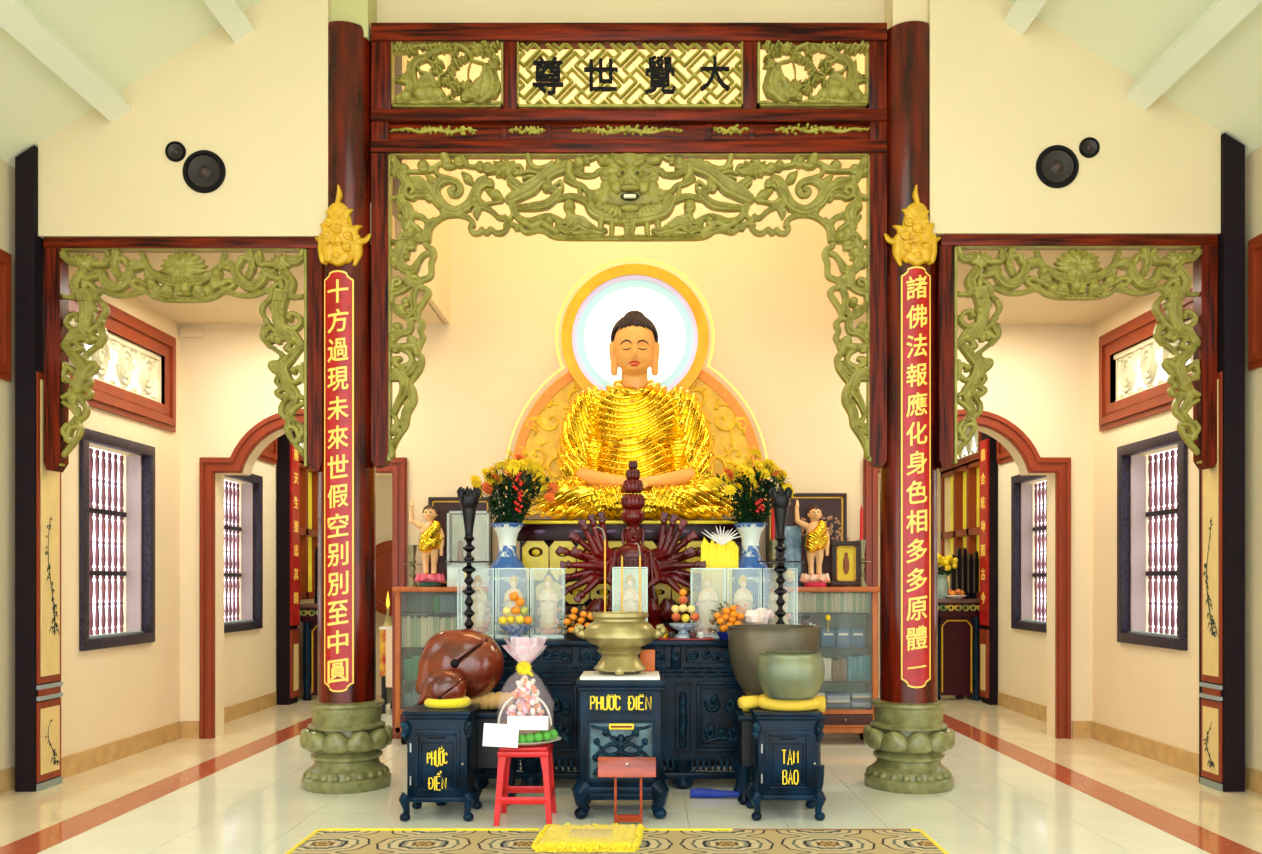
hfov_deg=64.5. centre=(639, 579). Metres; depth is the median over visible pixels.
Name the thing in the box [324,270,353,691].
couplet board
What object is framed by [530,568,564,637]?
glass case
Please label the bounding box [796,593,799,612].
book
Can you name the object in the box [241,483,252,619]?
shutter
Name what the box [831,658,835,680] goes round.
book
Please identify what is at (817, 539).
statue
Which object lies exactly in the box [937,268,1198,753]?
wall
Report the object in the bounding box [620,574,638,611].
figurine
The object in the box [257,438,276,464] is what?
window
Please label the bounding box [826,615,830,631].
charm
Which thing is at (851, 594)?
book
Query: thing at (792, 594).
book
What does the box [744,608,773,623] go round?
bouquet
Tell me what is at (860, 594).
book
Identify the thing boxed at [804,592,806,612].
book
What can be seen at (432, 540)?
statue
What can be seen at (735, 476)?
bouquet
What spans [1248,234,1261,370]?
window
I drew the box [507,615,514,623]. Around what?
lemon
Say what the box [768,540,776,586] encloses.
candlestick
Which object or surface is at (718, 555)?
offering
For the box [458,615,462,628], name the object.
book
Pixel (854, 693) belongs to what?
magazine
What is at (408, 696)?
box file
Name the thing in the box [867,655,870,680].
book
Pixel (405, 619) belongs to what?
book
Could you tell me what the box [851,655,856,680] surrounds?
book
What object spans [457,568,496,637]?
glass case
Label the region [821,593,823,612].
book
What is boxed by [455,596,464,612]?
box file
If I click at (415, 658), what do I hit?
file
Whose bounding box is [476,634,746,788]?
altar table
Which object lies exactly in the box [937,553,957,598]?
flower vase
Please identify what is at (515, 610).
orange
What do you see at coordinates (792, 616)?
book
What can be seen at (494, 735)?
envelope
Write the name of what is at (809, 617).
book
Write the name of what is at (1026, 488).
shutter
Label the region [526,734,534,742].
cake
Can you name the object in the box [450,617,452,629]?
book
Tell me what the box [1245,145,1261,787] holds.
wall
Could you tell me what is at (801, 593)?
book
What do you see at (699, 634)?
cup
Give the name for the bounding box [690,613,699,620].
apple
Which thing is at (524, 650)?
gift basket
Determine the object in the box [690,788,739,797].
cloth
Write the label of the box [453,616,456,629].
book
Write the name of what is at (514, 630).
fruit bowl
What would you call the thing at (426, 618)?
book
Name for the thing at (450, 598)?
box file
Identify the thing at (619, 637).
incense burner
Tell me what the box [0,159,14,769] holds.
wall
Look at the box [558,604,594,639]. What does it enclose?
posy
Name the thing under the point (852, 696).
magazine
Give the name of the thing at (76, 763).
baseboard
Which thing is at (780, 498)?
cup
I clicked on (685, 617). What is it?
fruit
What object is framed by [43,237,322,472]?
carved door frame
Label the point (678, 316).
aureole
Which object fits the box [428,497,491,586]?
framed picture
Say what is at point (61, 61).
ceiling
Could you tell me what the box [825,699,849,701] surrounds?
magazine
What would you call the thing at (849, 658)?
book
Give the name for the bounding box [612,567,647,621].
glass case
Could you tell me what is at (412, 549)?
candlestick
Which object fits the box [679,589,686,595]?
orange
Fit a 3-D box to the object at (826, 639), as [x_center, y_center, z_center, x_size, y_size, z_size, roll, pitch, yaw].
[1.726,0.532,9.254,0.125,0.170,0.192,0,0,0]
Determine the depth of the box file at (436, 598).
9.17 m
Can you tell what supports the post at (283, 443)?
on the floor
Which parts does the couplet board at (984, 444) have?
painted panel, panel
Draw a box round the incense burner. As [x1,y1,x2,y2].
[572,611,667,675]
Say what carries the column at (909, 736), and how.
on the floor
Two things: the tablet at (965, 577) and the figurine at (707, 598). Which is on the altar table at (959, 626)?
the tablet at (965, 577)
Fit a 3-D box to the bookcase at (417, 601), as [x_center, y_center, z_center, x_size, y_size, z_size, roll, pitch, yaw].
[-1.693,0.782,9.255,1.102,1.436,0.411,0,0,0]
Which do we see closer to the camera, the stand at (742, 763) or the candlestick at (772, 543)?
the stand at (742, 763)
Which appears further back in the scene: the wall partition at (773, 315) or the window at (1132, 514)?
the wall partition at (773, 315)
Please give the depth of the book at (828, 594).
9.18 m
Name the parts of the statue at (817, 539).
lotus seat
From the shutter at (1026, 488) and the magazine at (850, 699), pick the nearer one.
the magazine at (850, 699)
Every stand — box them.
[435,708,517,805]
[520,519,741,603]
[598,757,655,823]
[733,708,825,804]
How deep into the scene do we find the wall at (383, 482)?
15.00 m
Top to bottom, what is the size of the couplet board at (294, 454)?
3.120 m
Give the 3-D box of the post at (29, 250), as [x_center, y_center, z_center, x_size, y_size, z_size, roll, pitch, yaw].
[-4.356,-0.790,7.240,0.138,4.580,0.320,0,0,0]
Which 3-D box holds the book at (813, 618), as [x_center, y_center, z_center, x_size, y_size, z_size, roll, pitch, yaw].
[1.598,0.481,9.273,0.032,0.272,0.202,0,0,0]
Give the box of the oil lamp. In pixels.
[383,593,391,626]
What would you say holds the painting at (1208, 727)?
attached to the wall panel at (1212, 478)
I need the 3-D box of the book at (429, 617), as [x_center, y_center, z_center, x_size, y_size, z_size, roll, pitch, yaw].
[-1.935,0.476,9.279,0.031,0.281,0.200,0,0,0]
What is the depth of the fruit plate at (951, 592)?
12.42 m
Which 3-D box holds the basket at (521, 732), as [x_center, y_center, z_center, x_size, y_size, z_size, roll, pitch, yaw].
[-0.725,0.958,6.290,0.330,0.110,0.264,0,0,0]
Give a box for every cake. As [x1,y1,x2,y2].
[518,735,525,742]
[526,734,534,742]
[534,732,542,741]
[542,731,551,739]
[549,729,557,737]
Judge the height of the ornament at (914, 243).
0.578 m
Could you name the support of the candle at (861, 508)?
on the candlestick at (863, 542)
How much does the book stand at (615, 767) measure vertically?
0.417 m
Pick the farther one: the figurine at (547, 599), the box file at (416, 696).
the box file at (416, 696)
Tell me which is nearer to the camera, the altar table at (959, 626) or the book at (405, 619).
the book at (405, 619)
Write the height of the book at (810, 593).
0.180 m
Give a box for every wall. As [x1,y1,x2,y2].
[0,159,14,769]
[38,0,330,237]
[61,265,313,756]
[331,0,927,40]
[376,475,879,679]
[392,50,450,323]
[845,53,865,320]
[928,0,1220,236]
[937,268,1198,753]
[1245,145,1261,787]
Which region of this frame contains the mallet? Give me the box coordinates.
[738,695,759,707]
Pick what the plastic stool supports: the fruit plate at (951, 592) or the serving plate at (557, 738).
the serving plate at (557, 738)
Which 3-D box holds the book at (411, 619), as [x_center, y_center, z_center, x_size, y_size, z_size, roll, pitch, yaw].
[-2.092,0.485,9.275,0.029,0.264,0.200,0,0,0]
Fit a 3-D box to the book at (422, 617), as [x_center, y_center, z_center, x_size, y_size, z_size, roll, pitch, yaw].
[-1.999,0.475,9.279,0.028,0.284,0.200,0,0,0]
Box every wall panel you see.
[36,372,62,790]
[1199,372,1222,790]
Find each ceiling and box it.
[0,0,1261,167]
[69,215,444,323]
[853,250,1192,323]
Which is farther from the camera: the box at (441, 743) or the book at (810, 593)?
the book at (810, 593)
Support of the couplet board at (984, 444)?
attached to the post at (993, 467)
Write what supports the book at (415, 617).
on the bookcase at (417, 601)
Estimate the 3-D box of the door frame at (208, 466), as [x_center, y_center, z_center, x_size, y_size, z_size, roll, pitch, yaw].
[-3.190,-0.060,9.473,1.960,3.120,0.056,0,0,0]
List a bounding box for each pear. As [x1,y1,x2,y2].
[671,605,679,612]
[679,604,686,611]
[687,605,694,612]
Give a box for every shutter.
[126,456,140,631]
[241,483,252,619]
[1021,483,1032,619]
[1131,456,1145,631]
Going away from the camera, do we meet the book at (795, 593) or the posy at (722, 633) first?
the posy at (722, 633)
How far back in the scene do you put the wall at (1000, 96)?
7.12 m
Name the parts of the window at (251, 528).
rail, rail, sill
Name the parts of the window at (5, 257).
moulding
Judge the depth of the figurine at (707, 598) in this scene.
7.46 m
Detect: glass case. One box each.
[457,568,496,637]
[495,568,529,637]
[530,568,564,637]
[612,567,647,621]
[690,568,725,637]
[726,568,761,611]
[762,568,797,624]
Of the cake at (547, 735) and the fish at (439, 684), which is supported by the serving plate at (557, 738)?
the cake at (547, 735)
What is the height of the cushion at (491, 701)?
0.127 m
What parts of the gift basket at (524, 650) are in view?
white handle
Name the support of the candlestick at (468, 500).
on the altar table at (701, 691)
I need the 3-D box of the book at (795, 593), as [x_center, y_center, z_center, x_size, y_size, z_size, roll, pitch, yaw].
[1.429,0.212,9.273,0.023,0.175,0.200,0,0,0]
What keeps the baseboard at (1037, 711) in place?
attached to the wall at (1150, 692)
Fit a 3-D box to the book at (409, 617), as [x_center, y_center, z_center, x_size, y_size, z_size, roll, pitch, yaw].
[-2.124,0.473,9.277,0.032,0.289,0.200,0,0,0]
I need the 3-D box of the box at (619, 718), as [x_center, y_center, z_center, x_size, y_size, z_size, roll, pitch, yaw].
[-0.122,1.064,6.471,0.614,0.874,0.499,0,0,0]
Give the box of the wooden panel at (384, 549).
[376,540,391,615]
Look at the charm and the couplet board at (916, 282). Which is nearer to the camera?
the couplet board at (916, 282)
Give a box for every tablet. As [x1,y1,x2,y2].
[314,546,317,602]
[949,547,978,598]
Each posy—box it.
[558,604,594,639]
[708,601,744,639]
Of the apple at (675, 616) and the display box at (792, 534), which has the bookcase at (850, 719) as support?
the display box at (792, 534)
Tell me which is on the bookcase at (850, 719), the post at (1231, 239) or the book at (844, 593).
the book at (844, 593)
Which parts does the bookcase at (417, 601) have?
corner post, panel, shelf, shelf, shelf, panel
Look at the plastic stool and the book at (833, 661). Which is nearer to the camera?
the plastic stool
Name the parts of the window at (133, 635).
rail, rail, sill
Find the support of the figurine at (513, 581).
in the glass case at (498, 635)
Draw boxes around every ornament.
[315,185,370,266]
[884,185,940,266]
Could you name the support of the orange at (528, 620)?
in the fruit bowl at (514, 630)
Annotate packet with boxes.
[640,650,654,670]
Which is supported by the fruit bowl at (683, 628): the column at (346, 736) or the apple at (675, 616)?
the apple at (675, 616)
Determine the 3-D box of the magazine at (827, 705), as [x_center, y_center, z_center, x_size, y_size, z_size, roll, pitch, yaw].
[1.820,1.152,9.265,0.205,0.020,0.210,0,0,0]
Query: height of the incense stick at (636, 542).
0.502 m
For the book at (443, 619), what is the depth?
9.17 m
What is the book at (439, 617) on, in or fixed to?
on the bookcase at (417, 601)
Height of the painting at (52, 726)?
0.365 m
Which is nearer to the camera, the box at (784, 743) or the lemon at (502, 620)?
the box at (784, 743)
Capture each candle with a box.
[771,508,774,539]
[860,506,862,539]
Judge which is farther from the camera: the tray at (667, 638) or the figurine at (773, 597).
the figurine at (773, 597)
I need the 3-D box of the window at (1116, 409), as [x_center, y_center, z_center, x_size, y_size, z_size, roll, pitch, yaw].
[4.302,-1.820,8.330,0.114,0.880,1.940,0,0,0]
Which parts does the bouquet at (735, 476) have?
flower, flower, flower, flower, flower, flower, flower, flower, flower, flower, flower, flower, flower, flower, flower, flower, flower, flower, flower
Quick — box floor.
[0,680,1261,853]
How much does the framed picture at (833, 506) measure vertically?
0.877 m
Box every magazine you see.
[817,691,824,695]
[823,691,849,695]
[825,695,849,697]
[825,697,849,699]
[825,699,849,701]
[826,702,849,704]
[826,704,849,706]
[848,691,870,695]
[850,694,870,697]
[850,696,870,699]
[850,699,870,701]
[850,702,870,704]
[850,704,870,706]
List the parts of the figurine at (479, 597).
crown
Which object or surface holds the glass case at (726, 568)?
on the altar table at (701, 691)
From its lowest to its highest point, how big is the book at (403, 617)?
0.282 m
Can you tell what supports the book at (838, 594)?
on the bookcase at (850, 719)
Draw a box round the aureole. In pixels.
[505,258,768,517]
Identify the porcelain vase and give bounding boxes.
[488,523,526,633]
[732,523,769,609]
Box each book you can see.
[402,616,406,646]
[404,617,406,646]
[407,615,414,646]
[410,618,413,646]
[414,616,420,646]
[417,618,420,646]
[421,616,427,646]
[424,617,427,645]
[428,616,431,639]
[431,616,433,636]
[434,615,439,633]
[436,616,443,632]
[442,617,446,630]
[447,616,453,629]
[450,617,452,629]
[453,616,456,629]
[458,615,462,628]
[462,616,466,628]
[489,617,491,633]
[787,592,790,612]
[791,593,793,612]
[791,615,796,624]
[795,593,796,612]
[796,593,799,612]
[798,592,803,612]
[801,618,805,624]
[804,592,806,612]
[806,615,811,624]
[807,592,809,612]
[810,593,811,612]
[812,593,815,612]
[812,617,815,625]
[816,593,818,612]
[819,593,820,612]
[820,592,826,612]
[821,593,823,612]
[822,656,827,680]
[826,657,830,680]
[827,592,833,612]
[827,593,830,612]
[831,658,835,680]
[832,658,837,680]
[834,593,836,612]
[834,657,840,680]
[837,593,839,612]
[839,592,846,612]
[839,658,843,680]
[840,593,842,612]
[841,658,846,680]
[844,654,852,680]
[847,592,852,612]
[847,593,849,612]
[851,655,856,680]
[853,593,855,612]
[853,654,862,680]
[856,593,858,612]
[858,653,866,680]
[859,593,861,612]
[862,593,864,612]
[864,592,870,612]
[865,593,867,612]
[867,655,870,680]
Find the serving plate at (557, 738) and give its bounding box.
[518,736,561,745]
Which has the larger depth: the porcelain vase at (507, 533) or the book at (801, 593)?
the book at (801, 593)
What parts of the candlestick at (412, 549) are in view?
turned stem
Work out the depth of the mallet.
6.36 m
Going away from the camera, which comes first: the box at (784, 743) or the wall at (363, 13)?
the box at (784, 743)
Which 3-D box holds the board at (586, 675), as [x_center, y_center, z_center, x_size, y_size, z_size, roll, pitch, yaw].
[-0.125,0.617,6.460,0.502,0.019,0.420,0,0,0]
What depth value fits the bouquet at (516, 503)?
7.71 m
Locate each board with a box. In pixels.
[290,443,299,697]
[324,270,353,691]
[580,671,659,679]
[901,266,930,687]
[980,439,988,697]
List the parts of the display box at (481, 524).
silver frame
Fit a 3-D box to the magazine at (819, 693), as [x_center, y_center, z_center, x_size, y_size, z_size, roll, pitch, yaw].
[1.591,1.050,9.265,0.204,0.020,0.210,0,0,0]
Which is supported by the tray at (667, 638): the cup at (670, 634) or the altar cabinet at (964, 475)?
the cup at (670, 634)
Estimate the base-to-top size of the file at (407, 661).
0.202 m
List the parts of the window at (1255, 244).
moulding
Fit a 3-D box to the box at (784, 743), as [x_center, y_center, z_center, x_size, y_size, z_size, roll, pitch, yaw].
[0.925,1.163,6.415,0.475,0.677,0.430,0,0,0]
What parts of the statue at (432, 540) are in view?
lotus seat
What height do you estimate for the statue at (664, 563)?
1.356 m
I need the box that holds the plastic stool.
[494,742,556,825]
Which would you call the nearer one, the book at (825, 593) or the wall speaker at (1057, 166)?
the wall speaker at (1057, 166)
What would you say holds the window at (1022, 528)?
in the wall at (1150, 692)
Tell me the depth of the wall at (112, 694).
8.89 m
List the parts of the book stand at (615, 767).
leg, leg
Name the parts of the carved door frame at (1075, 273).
rail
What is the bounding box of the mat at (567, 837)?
[531,823,644,852]
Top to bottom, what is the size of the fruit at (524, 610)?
0.062 m
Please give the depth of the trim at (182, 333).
9.45 m
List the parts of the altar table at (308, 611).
leg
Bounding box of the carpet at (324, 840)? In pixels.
[284,828,948,853]
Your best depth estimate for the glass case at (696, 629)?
7.46 m
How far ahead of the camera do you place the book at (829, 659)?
9.17 m
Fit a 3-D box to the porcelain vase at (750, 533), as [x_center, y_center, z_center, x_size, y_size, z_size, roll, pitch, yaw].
[0.858,-0.003,7.760,0.300,0.871,0.300,0,0,0]
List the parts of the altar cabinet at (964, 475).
yellow pane, yellow pane, raised moulding, moulding, yellow pane, yellow pane, yellow pane, yellow pane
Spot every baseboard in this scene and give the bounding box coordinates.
[0,767,14,793]
[61,721,180,778]
[181,721,198,737]
[224,692,275,722]
[998,692,1046,721]
[1072,721,1090,737]
[1092,721,1198,775]
[1246,767,1261,794]
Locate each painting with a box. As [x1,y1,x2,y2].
[45,518,59,635]
[45,719,59,765]
[1203,518,1217,636]
[1203,722,1214,769]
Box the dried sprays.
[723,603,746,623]
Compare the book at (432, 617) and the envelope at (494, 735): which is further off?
the book at (432, 617)
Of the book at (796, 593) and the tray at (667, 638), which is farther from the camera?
the book at (796, 593)
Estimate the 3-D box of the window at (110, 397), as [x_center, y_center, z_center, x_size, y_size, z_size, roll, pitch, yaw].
[-4.372,-1.820,8.355,0.114,0.880,1.990,0,0,0]
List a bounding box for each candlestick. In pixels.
[403,545,421,586]
[445,486,491,628]
[757,486,803,623]
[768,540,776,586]
[856,540,870,586]
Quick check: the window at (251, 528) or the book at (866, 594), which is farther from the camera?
the window at (251, 528)
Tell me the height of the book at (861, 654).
0.238 m
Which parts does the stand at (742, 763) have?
leg, leg, leg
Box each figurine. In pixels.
[471,575,486,632]
[503,575,522,634]
[538,575,557,634]
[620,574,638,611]
[698,575,717,634]
[734,575,752,624]
[769,576,788,623]
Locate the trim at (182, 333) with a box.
[179,330,203,337]
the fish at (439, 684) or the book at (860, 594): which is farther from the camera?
the book at (860, 594)
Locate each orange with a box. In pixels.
[509,592,518,600]
[511,606,520,614]
[515,597,524,606]
[524,616,532,624]
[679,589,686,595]
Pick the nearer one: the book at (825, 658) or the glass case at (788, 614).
the glass case at (788, 614)
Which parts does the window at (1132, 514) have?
sill, rail, rail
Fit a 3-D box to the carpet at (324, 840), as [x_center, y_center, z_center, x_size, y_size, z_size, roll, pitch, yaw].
[-0.125,1.489,4.984,3.608,0.028,1.969,0,0,0]
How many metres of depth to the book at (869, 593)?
9.17 m
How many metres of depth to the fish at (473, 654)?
6.60 m
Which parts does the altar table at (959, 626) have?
leg, leg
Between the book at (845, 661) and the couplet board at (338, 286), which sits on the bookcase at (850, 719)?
the book at (845, 661)
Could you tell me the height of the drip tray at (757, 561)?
0.017 m
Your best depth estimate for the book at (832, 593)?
9.18 m
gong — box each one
[728,624,818,695]
[757,650,824,699]
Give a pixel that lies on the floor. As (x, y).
(1018, 788)
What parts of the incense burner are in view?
lion handle, lion handle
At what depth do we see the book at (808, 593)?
9.18 m
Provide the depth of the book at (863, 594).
9.17 m
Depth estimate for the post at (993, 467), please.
12.00 m
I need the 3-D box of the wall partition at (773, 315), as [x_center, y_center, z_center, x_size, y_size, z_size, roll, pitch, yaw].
[-0.035,-2.175,9.600,9.130,7.350,0.200,0,0,0]
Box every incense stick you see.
[593,526,605,612]
[621,556,622,612]
[634,542,640,612]
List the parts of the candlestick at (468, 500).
turned stem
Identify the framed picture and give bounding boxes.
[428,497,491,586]
[766,493,848,586]
[831,541,860,585]
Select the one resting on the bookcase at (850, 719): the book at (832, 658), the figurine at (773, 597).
the book at (832, 658)
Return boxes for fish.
[415,628,503,698]
[417,670,466,704]
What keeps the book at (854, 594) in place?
on the bookcase at (850, 719)
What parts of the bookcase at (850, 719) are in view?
panel, shelf, shelf, rail, drawer, shelf, rail, shelf, panel, corner post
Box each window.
[0,249,10,380]
[69,283,175,431]
[79,428,154,650]
[224,474,262,632]
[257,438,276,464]
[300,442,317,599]
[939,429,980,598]
[997,441,1013,464]
[1011,474,1046,632]
[1099,288,1192,431]
[1117,429,1187,650]
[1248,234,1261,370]
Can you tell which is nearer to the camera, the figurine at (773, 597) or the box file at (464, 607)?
the figurine at (773, 597)
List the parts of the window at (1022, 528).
sill, rail, rail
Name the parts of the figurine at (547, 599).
crown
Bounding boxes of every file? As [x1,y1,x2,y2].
[404,657,411,680]
[404,691,412,706]
[412,654,420,680]
[413,684,419,705]
[434,596,439,612]
[440,594,449,612]
[447,594,458,612]
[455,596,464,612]
[462,597,466,612]
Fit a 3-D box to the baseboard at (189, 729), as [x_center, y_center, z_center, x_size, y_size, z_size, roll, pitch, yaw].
[-4.265,1.420,9.491,0.167,0.160,0.018,0,0,0]
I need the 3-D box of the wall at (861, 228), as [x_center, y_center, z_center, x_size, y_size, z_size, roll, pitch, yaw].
[2.225,-4.115,8.533,0.550,3.370,1.935,0,0,0]
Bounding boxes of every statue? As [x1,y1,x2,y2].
[409,500,445,586]
[532,310,738,519]
[557,461,705,636]
[795,500,830,586]
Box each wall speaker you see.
[165,141,185,161]
[182,150,225,192]
[1036,145,1078,187]
[1079,137,1099,157]
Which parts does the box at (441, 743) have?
door moulding, door, moulding, moulding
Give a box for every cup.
[459,494,478,507]
[668,632,674,637]
[689,632,696,637]
[697,632,704,637]
[768,486,792,507]
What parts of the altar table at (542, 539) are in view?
lotus panel, lotus panel, lotus panel, lotus panel, lotus panel, lotus panel, lotus panel, lotus panel, lotus panel, lotus panel, lotus panel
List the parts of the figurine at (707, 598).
crown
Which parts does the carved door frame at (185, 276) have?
rail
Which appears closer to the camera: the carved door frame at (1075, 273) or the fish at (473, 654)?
the fish at (473, 654)
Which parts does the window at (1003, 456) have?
raised moulding, frame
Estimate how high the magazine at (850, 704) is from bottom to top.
0.020 m
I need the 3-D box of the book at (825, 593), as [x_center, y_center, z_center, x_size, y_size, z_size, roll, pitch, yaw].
[1.702,0.206,9.279,0.027,0.186,0.200,0,0,0]
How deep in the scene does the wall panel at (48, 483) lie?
7.19 m
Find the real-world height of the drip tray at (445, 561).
0.017 m
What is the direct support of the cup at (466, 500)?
on the candlestick at (468, 500)
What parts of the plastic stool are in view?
leg, leg, seat, leg, leg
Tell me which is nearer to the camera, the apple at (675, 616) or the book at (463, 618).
the apple at (675, 616)
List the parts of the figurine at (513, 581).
crown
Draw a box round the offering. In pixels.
[700,526,741,633]
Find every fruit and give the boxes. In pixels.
[503,607,510,614]
[520,607,527,614]
[681,614,689,621]
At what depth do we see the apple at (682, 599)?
7.25 m
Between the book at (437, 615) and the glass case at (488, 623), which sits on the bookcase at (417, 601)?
the book at (437, 615)
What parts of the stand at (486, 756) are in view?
leg, leg, leg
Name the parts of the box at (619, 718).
moulding, moulding, sign frame, door, door frame, slot plate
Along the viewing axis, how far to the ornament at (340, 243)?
7.06 m
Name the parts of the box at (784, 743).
moulding, moulding, door, door moulding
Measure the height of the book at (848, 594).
0.183 m
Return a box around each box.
[399,704,482,821]
[447,511,490,586]
[572,673,668,818]
[745,708,825,820]
[783,526,800,586]
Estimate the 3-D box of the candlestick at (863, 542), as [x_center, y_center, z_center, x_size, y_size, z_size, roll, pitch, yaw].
[2.073,-0.156,9.360,0.170,0.438,0.170,0,0,0]
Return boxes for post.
[15,145,60,791]
[277,431,297,704]
[981,432,997,704]
[1199,133,1244,791]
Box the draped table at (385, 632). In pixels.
[379,626,391,713]
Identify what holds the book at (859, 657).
on the bookcase at (850, 719)
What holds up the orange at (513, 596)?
on the orange at (520, 602)
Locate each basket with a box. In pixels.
[498,636,551,742]
[500,722,550,742]
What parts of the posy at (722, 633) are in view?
pot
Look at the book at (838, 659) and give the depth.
9.18 m
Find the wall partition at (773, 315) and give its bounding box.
[180,49,1092,737]
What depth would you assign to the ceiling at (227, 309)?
8.79 m
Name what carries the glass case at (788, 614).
on the altar table at (701, 691)
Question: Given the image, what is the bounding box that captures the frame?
[371,23,886,468]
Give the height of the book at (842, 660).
0.196 m
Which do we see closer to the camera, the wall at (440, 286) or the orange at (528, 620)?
the orange at (528, 620)
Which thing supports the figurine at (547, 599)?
in the glass case at (557, 621)
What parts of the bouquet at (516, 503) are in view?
flower, flower, flower, flower, flower, flower, flower, flower, flower, flower, flower, flower, flower, flower, flower, flower, flower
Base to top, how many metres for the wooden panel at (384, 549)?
2.089 m
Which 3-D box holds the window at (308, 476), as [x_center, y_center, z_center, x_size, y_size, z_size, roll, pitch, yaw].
[-4.412,-0.955,13.350,0.195,2.410,1.700,0,0,0]
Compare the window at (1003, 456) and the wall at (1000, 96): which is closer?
the wall at (1000, 96)
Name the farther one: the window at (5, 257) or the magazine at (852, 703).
the magazine at (852, 703)
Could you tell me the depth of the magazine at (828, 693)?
9.16 m
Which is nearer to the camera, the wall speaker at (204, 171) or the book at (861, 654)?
the wall speaker at (204, 171)
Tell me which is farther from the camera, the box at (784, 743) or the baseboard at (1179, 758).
the baseboard at (1179, 758)
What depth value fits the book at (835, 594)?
9.17 m
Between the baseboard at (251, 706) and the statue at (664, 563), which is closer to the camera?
the statue at (664, 563)
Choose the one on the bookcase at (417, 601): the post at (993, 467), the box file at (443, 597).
the box file at (443, 597)
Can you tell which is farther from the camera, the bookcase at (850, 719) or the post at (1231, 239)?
the bookcase at (850, 719)
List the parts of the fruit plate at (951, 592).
plate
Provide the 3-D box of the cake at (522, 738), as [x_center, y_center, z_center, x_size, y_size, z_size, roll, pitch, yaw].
[-0.725,0.975,6.128,0.062,0.056,0.055,0,0,0]
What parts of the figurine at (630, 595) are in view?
crown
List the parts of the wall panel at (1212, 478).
painted panel, painted panel, backing panel, backing panel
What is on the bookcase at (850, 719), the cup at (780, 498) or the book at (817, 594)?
the book at (817, 594)
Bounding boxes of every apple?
[671,613,680,620]
[679,596,686,603]
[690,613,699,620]
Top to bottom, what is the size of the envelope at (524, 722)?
0.085 m
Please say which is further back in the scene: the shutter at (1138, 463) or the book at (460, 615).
the book at (460, 615)
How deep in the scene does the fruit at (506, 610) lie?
7.21 m
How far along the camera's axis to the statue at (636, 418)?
8.59 m
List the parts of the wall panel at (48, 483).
backing panel, backing panel, painted panel, painted panel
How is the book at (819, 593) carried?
on the bookcase at (850, 719)
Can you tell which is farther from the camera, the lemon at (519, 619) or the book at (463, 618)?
the book at (463, 618)
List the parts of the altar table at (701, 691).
panel frame, panel frame, panel frame, relief panel, panel frame, frame, panel frame, rail, panel, panel frame, panel frame, panel frame, relief panel, panel frame, frame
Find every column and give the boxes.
[300,21,392,793]
[863,21,954,793]
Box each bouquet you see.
[469,449,558,525]
[706,449,794,522]
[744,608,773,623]
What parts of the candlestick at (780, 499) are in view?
turned stem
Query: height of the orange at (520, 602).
0.068 m
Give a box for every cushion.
[424,696,470,708]
[471,692,513,709]
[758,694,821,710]
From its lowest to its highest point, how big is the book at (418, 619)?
0.265 m
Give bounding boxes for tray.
[445,561,491,562]
[658,637,713,639]
[757,561,803,562]
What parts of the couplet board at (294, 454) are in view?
panel, painted panel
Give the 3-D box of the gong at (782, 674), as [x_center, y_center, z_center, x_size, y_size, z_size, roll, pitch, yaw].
[0.953,0.601,6.325,0.427,0.284,0.427,0,0,42]
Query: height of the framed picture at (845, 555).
0.414 m
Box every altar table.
[300,603,317,700]
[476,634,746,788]
[517,521,741,765]
[938,598,980,700]
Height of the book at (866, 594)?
0.179 m
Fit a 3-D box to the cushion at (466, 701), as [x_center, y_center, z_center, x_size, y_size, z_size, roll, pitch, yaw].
[-1.238,0.784,6.430,0.300,0.064,0.265,0,0,0]
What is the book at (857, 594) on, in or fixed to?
on the bookcase at (850, 719)
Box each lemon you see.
[498,616,507,624]
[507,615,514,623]
[515,615,524,623]
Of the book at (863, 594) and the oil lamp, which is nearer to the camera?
the book at (863, 594)
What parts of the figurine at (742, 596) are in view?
crown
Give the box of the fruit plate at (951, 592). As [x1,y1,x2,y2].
[945,589,965,598]
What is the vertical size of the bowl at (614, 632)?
0.278 m
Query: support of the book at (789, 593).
on the bookcase at (850, 719)
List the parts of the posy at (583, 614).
pot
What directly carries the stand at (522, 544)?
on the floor
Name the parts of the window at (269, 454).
frame, raised moulding, moulding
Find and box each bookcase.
[392,587,490,743]
[768,587,879,739]
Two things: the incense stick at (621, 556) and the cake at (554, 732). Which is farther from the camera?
the incense stick at (621, 556)
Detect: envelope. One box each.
[482,723,518,747]
[507,716,547,729]
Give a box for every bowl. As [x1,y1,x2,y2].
[499,624,532,639]
[584,611,655,654]
[669,623,697,637]

